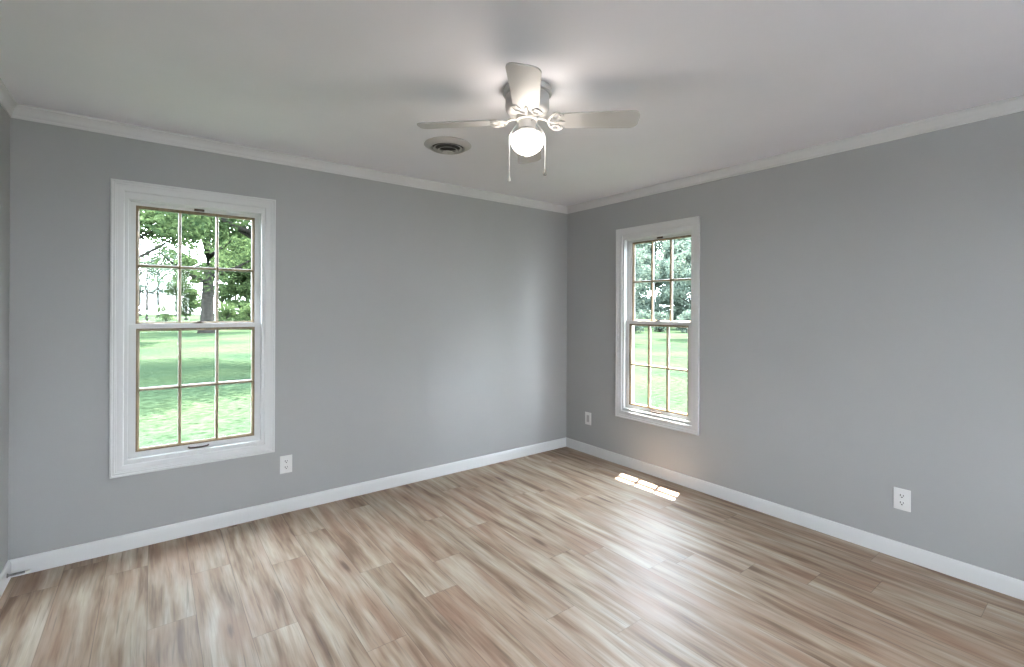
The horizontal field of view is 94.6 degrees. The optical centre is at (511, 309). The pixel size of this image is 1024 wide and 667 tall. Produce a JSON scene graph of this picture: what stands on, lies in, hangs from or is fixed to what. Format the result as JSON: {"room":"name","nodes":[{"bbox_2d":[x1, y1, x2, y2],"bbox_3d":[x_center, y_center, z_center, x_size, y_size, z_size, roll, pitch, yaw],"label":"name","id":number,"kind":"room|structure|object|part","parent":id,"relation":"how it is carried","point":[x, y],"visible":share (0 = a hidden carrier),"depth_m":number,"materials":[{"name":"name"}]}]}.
{"room":"empty bedroom","nodes":[
{"label":"empty bedroom","id":0,"kind":"room"},
{"bbox_2d":[0,105,9,573],"bbox_3d":[-1.034,0.204,0.261,0.150,2.610,5.350,0,0,-37],"label":"wall","id":1,"kind":"structure","parent":0,"point":[4,117],"depth_m":2.35,"materials":[{"name":"grey paint"}]},
{"bbox_2d":[0,560,10,597],"bbox_3d":[-1.020,1.345,0.370,0.013,0.089,5.200,0,0,-37],"label":"baseboard","id":2,"kind":"structure","parent":1,"relation":"attached to","point":[4,581],"depth_m":2.34,"materials":[{"name":"white paint"}]},
{"bbox_2d":[0,78,16,117],"bbox_3d":[-1.002,-1.015,0.375,0.030,0.070,5.200,0,0,-37],"label":"trim","id":3,"kind":"structure","parent":1,"relation":"attached to","point":[7,101],"depth_m":2.31,"materials":[{"name":"white paint"}]},
{"bbox_2d":[6,569,29,577],"bbox_3d":[-2.493,1.335,2.390,0.083,0.022,0.022,0,0,-37],"label":"door stop","id":4,"kind":"object","parent":1,"relation":"attached to","point":[28,570],"visible":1,"depth_m":2.39,"materials":[{"name":"metal"}]},
{"bbox_2d":[8,118,566,559],"bbox_3d":[-1.121,0.204,3.647,4.106,2.610,0.150,0,0,-37],"label":"wall","id":5,"kind":"structure","parent":0,"point":[416,328],"depth_m":3.34,"materials":[{"name":"grey paint"}]},
{"bbox_2d":[109,178,275,478],"bbox_3d":[-1.992,0.110,3.004,0.848,1.693,0.221,0,0,-37],"label":"window","id":6,"kind":"structure","parent":5,"relation":"in","point":[127,198],"depth_m":2.90,"materials":[{"name":"white paint"}]},
{"bbox_3d":[-2.003,0.893,3.014,0.691,0.048,0.197,0,0,-37],"label":"sill","id":7,"kind":"part","parent":6,"relation":"part of","materials":[{"name":"white paint"}]},
{"bbox_3d":[-1.968,0.478,2.970,0.685,0.780,0.034,0,0,-37],"label":"sash","id":8,"kind":"part","parent":6,"relation":"part of","materials":[{"name":"white paint"}]},
{"bbox_3d":[-1.990,-0.264,3.003,0.680,0.762,0.034,0,0,-37],"label":"sash","id":9,"kind":"part","parent":6,"relation":"part of","materials":[{"name":"clear glass"}]},
{"bbox_2d":[280,455,291,473],"bbox_3d":[-1.543,1.059,3.231,0.077,0.120,0.008,0,0,-37],"label":"wall outlet","id":10,"kind":"object","parent":5,"relation":"attached to","point":[285,461],"visible":1,"depth_m":3.23,"materials":[{"name":"white plastic"}]},
{"bbox_2d":[9,437,565,577],"bbox_3d":[-1.018,1.345,3.628,3.956,0.089,0.013,0,0,-37],"label":"baseboard","id":11,"kind":"structure","parent":5,"relation":"attached to","point":[81,552],"depth_m":3.08,"materials":[{"name":"white paint"}]},
{"bbox_2d":[12,104,566,213],"bbox_3d":[-1.001,-1.015,3.621,3.956,0.070,0.030,0,0,-37],"label":"trim","id":12,"kind":"structure","parent":5,"relation":"attached to","point":[23,112],"depth_m":3.07,"materials":[{"name":"white paint"}]},
{"bbox_2d":[0,447,1023,666],"bbox_3d":[0.550,1.457,1.562,4.256,0.120,5.500,0,0,-37],"label":"floor","id":13,"kind":"structure","parent":0,"point":[564,556],"depth_m":2.32,"materials":[{"name":"brown wood"}]},
{"bbox_2d":[0,0,1023,205],"bbox_3d":[0.562,-1.068,1.562,4.256,0.050,5.500,0,0,-37],"label":"ceiling","id":14,"kind":"structure","parent":0,"point":[712,84],"depth_m":2.08,"materials":[{"name":"white paint"}]},
{"bbox_2d":[424,136,470,154],"bbox_3d":[-0.409,-1.020,3.012,0.300,0.055,0.300,0,0,-37],"label":"ceiling vent","id":15,"kind":"object","parent":14,"relation":"in","point":[442,144],"visible":1,"depth_m":2.98,"materials":[{"name":"white metal"}]},
{"bbox_2d":[417,62,639,181],"bbox_3d":[0.072,-0.825,2.252,0.806,0.441,0.806,0,0,-42],"label":"ceiling fan","id":16,"kind":"object","parent":14,"relation":"hanging from","point":[526,96],"visible":1,"depth_m":2.20,"materials":[{"name":"white metal"}]},
{"bbox_3d":[-0.260,-0.888,2.273,0.382,0.038,0.136,0,0,3],"label":"blade","id":17,"kind":"part","parent":16,"relation":"part of","materials":[{"name":"white wood"}]},
{"bbox_3d":[0.009,-0.759,2.243,0.048,0.255,0.004,0,0,-8],"label":"pull chain","id":18,"kind":"part","parent":16,"relation":"part of","materials":[{"name":"metal"}]},
{"bbox_3d":[0.052,-0.895,1.919,0.136,0.032,0.382,0,0,4],"label":"blade","id":19,"kind":"part","parent":16,"relation":"part of","materials":[{"name":"white wood"}]},
{"bbox_3d":[0.072,-0.784,2.252,0.157,0.111,0.157,0,0,-37],"label":"globe","id":20,"kind":"part","parent":16,"relation":"part of"},
{"bbox_3d":[0.095,-0.874,2.583,0.136,0.051,0.382,0,0,3],"label":"blade","id":21,"kind":"part","parent":16,"relation":"part of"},
{"bbox_3d":[0.405,-0.894,2.232,0.382,0.032,0.136,0,0,4],"label":"blade","id":22,"kind":"part","parent":16,"relation":"part of","materials":[{"name":"white wood"}]},
{"bbox_2d":[566,111,1023,580],"bbox_3d":[2.191,0.220,2.803,0.150,2.610,5.500,0,0,-37],"label":"wall","id":23,"kind":"structure","parent":0,"point":[862,309],"depth_m":2.83,"materials":[{"name":"grey paint"}]},
{"bbox_2d":[585,412,590,424],"bbox_3d":[0.738,1.059,4.582,0.008,0.120,0.077,0,0,-37],"label":"wall plate","id":24,"kind":"object","parent":23,"relation":"attached to","point":[587,414],"visible":1,"depth_m":4.58,"materials":[{"name":"white plastic"}]},
{"bbox_2d":[615,216,699,434],"bbox_3d":[1.275,0.126,4.035,0.221,1.693,0.820,0,0,-37],"label":"window","id":25,"kind":"structure","parent":23,"relation":"in","point":[626,238],"depth_m":4.04,"materials":[{"name":"white paint"}]},
{"bbox_3d":[1.280,0.909,4.042,0.197,0.048,0.663,0,0,-37],"label":"sill","id":26,"kind":"part","parent":25,"relation":"part of","materials":[{"name":"white paint"}]},
{"bbox_3d":[1.239,0.494,4.009,0.034,0.780,0.657,0,0,-37],"label":"sash","id":27,"kind":"part","parent":25,"relation":"part of","materials":[{"name":"white paint"}]},
{"bbox_3d":[1.276,-0.248,4.034,0.034,0.762,0.652,0,0,-37],"label":"sash","id":28,"kind":"part","parent":25,"relation":"part of","materials":[{"name":"clear glass"}]},
{"bbox_2d":[566,437,1023,600],"bbox_3d":[2.121,1.360,2.754,0.013,0.089,5.200,0,0,-37],"label":"baseboard","id":29,"kind":"structure","parent":23,"relation":"attached to","point":[998,582],"depth_m":2.92,"materials":[{"name":"white paint"}]},
{"bbox_2d":[567,95,1023,213],"bbox_3d":[2.125,-1.000,2.749,0.030,0.070,5.200,0,0,-37],"label":"trim","id":30,"kind":"structure","parent":23,"relation":"attached to","point":[1014,104],"depth_m":2.92,"materials":[{"name":"white paint"}]},
{"bbox_2d":[894,487,910,511],"bbox_3d":[2.196,1.071,2.661,0.008,0.120,0.077,0,0,-37],"label":"wall outlet","id":31,"kind":"object","parent":23,"relation":"attached to","point":[902,497],"visible":1,"depth_m":2.66,"materials":[{"name":"white plastic"}]},
{"bbox_2d":[898,500,905,505],"bbox_3d":[2.193,1.091,2.659,0.002,0.027,0.034,0,0,-37],"label":"receptacle","id":32,"kind":"object","parent":31,"relation":"attached to","point":[900,502],"depth_m":2.66,"materials":[{"name":"white plastic"}]},
{"bbox_2d":[898,493,905,498],"bbox_3d":[2.193,1.050,2.659,0.002,0.027,0.034,0,0,-37],"label":"receptacle","id":33,"kind":"object","parent":31,"relation":"attached to","point":[900,495],"depth_m":2.66,"materials":[{"name":"white plastic"}]},
{"label":"outside","id":34,"kind":"structure","parent":0,"visible":0},
{"bbox_2d":[139,314,687,447],"bbox_3d":[-19.795,1.650,64.712,220.000,0.100,200.000,0,0,-37],"label":"lawn","id":35,"kind":"structure","parent":34,"point":[158,409],"depth_m":11.70,"materials":[{"name":"green plant"}]},
{"bbox_2d":[139,248,156,315],"bbox_3d":[-78.996,-5.774,100.392,7.581,14.478,6.902,0,0,-37],"label":"tree","id":36,"kind":"object","parent":35,"relation":"on","point":[154,286],"visible":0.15,"depth_m":99.98,"materials":[{"name":"green plant"}]},
{"bbox_2d":[139,246,175,316],"bbox_3d":[-62.542,-4.922,84.309,7.035,12.935,6.811,0,0,-37],"label":"tree","id":37,"kind":"object","parent":35,"relation":"on","point":[150,272],"visible":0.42,"depth_m":83.49,"materials":[{"name":"green plant"}]},
{"bbox_2d":[139,238,176,321],"bbox_3d":[-36.608,-2.822,47.361,5.128,8.984,4.952,0,0,-37],"label":"slim tree","id":38,"kind":"object","parent":35,"relation":"on","point":[164,284],"visible":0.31,"depth_m":47.06,"materials":[{"name":"green plant"}]},
{"bbox_2d":[155,304,174,320],"bbox_3d":[-43.915,0.439,59.863,2.097,2.497,2.314,0,0,-37],"label":"shrub","id":39,"kind":"object","parent":35,"relation":"on","point":[162,308],"visible":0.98,"depth_m":59.57,"materials":[{"name":"green plant"}]},
{"bbox_2d":[140,209,209,257],"bbox_3d":[-18.255,-2.476,22.012,7.728,8.467,7.954,0,0,-14],"label":"tree","id":40,"kind":"object","parent":35,"relation":"on","point":[148,232],"visible":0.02,"depth_m":23.27,"materials":[{"name":"green plant"}]},
{"bbox_2d":[160,250,191,315],"bbox_3d":[-68.190,-5.315,96.022,6.622,13.666,6.517,0,0,-37],"label":"tree","id":41,"kind":"object","parent":35,"relation":"on","point":[175,314],"visible":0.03,"depth_m":95.72,"materials":[{"name":"green plant"}]},
{"bbox_2d":[164,255,201,319],"bbox_3d":[-45.565,-3.045,66.025,4.949,9.344,5.060,0,0,-37],"label":"tree","id":42,"kind":"object","parent":35,"relation":"on","point":[190,299],"visible":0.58,"depth_m":65.07,"materials":[{"name":"green plant"}]},
{"bbox_2d":[139,215,250,332],"bbox_3d":[-21.383,-4.510,32.592,11.159,12.517,11.082,0,0,33],"label":"shade tree","id":43,"kind":"object","parent":35,"relation":"on","point":[207,299],"visible":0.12,"depth_m":31.81,"materials":[{"name":"green plant"}]},
{"bbox_2d":[140,209,250,244],"bbox_3d":[-7.417,-5.305,14.241,11.102,14.229,9.580,0,0,18],"label":"tree","id":44,"kind":"object","parent":35,"relation":"on","point":[225,224],"visible":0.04,"depth_m":12.46,"materials":[{"name":"green plant"}]},
{"bbox_2d":[197,228,242,318],"bbox_3d":[-33.183,-3.783,54.057,5.302,10.938,4.943,0,0,-37],"label":"tree","id":45,"kind":"object","parent":35,"relation":"on","point":[223,297],"visible":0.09,"depth_m":53.37,"materials":[{"name":"green plant"}]},
{"bbox_2d":[214,301,237,320],"bbox_3d":[-24.378,0.510,40.047,2.160,2.360,2.207,0,0,-37],"label":"shrub","id":46,"kind":"object","parent":35,"relation":"on","point":[224,314],"visible":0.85,"depth_m":39.93,"materials":[{"name":"green plant"}]},
{"bbox_2d":[213,235,250,320],"bbox_3d":[-24.923,-2.798,43.892,4.872,9.047,4.910,0,0,-37],"label":"tree","id":47,"kind":"object","parent":35,"relation":"on","point":[240,286],"visible":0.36,"depth_m":43.07,"materials":[{"name":"green plant"}]},
{"bbox_2d":[236,301,250,320],"bbox_3d":[-21.314,0.532,38.975,2.459,2.346,2.246,0,0,-13],"label":"shrub","id":48,"kind":"object","parent":35,"relation":"on","point":[246,311],"visible":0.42,"depth_m":38.41,"materials":[{"name":"green plant"}]},
{"bbox_2d":[634,309,647,332],"bbox_3d":[9.233,0.949,35.966,1.887,1.985,1.898,0,0,-37],"label":"shrub","id":49,"kind":"object","parent":35,"relation":"on","point":[640,315],"visible":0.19,"depth_m":35.76,"materials":[{"name":"green plant"}]},
{"bbox_2d":[635,243,650,292],"bbox_3d":[5.271,-1.314,24.731,4.085,6.368,4.844,0,0,14],"label":"tree","id":50,"kind":"object","parent":35,"relation":"on","point":[638,273],"visible":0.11,"depth_m":24.77,"materials":[{"name":"green plant"}]},
{"bbox_2d":[635,245,660,319],"bbox_3d":[9.958,-2.720,41.995,5.318,9.224,5.600,0,0,-22],"label":"tree","id":51,"kind":"object","parent":35,"relation":"on","point":[638,301],"visible":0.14,"depth_m":40.95,"materials":[{"name":"green plant"}]},
{"bbox_2d":[636,241,675,319],"bbox_3d":[14.961,-2.842,49.869,5.271,9.518,5.698,0,0,-43],"label":"tree","id":52,"kind":"object","parent":35,"relation":"on","point":[659,305],"visible":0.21,"depth_m":49.11,"materials":[{"name":"green plant"}]},
{"bbox_2d":[648,311,673,331],"bbox_3d":[11.622,1.026,37.097,1.950,1.845,1.739,0,0,-37],"label":"shrub","id":53,"kind":"object","parent":35,"relation":"on","point":[659,315],"visible":0.55,"depth_m":36.87,"materials":[{"name":"green plant"}]},
{"bbox_2d":[655,237,690,319],"bbox_3d":[15.558,-2.466,43.211,5.279,8.771,5.416,0,0,-37],"label":"tree","id":54,"kind":"object","parent":35,"relation":"on","point":[679,245],"visible":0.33,"depth_m":42.39,"materials":[{"name":"green plant"}]},
{"bbox_2d":[663,238,690,303],"bbox_3d":[11.615,-1.501,28.033,5.009,6.803,5.076,0,0,-37],"label":"tree","id":55,"kind":"object","parent":35,"relation":"on","point":[684,271],"visible":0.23,"depth_m":28.36,"materials":[{"name":"green plant"}]},
{"bbox_2d":[675,309,690,332],"bbox_3d":[13.219,0.922,36.011,1.788,1.898,1.652,0,0,25],"label":"shrub","id":56,"kind":"object","parent":35,"relation":"on","point":[685,316],"visible":0.44,"depth_m":35.85,"materials":[{"name":"green plant"}]}
]}

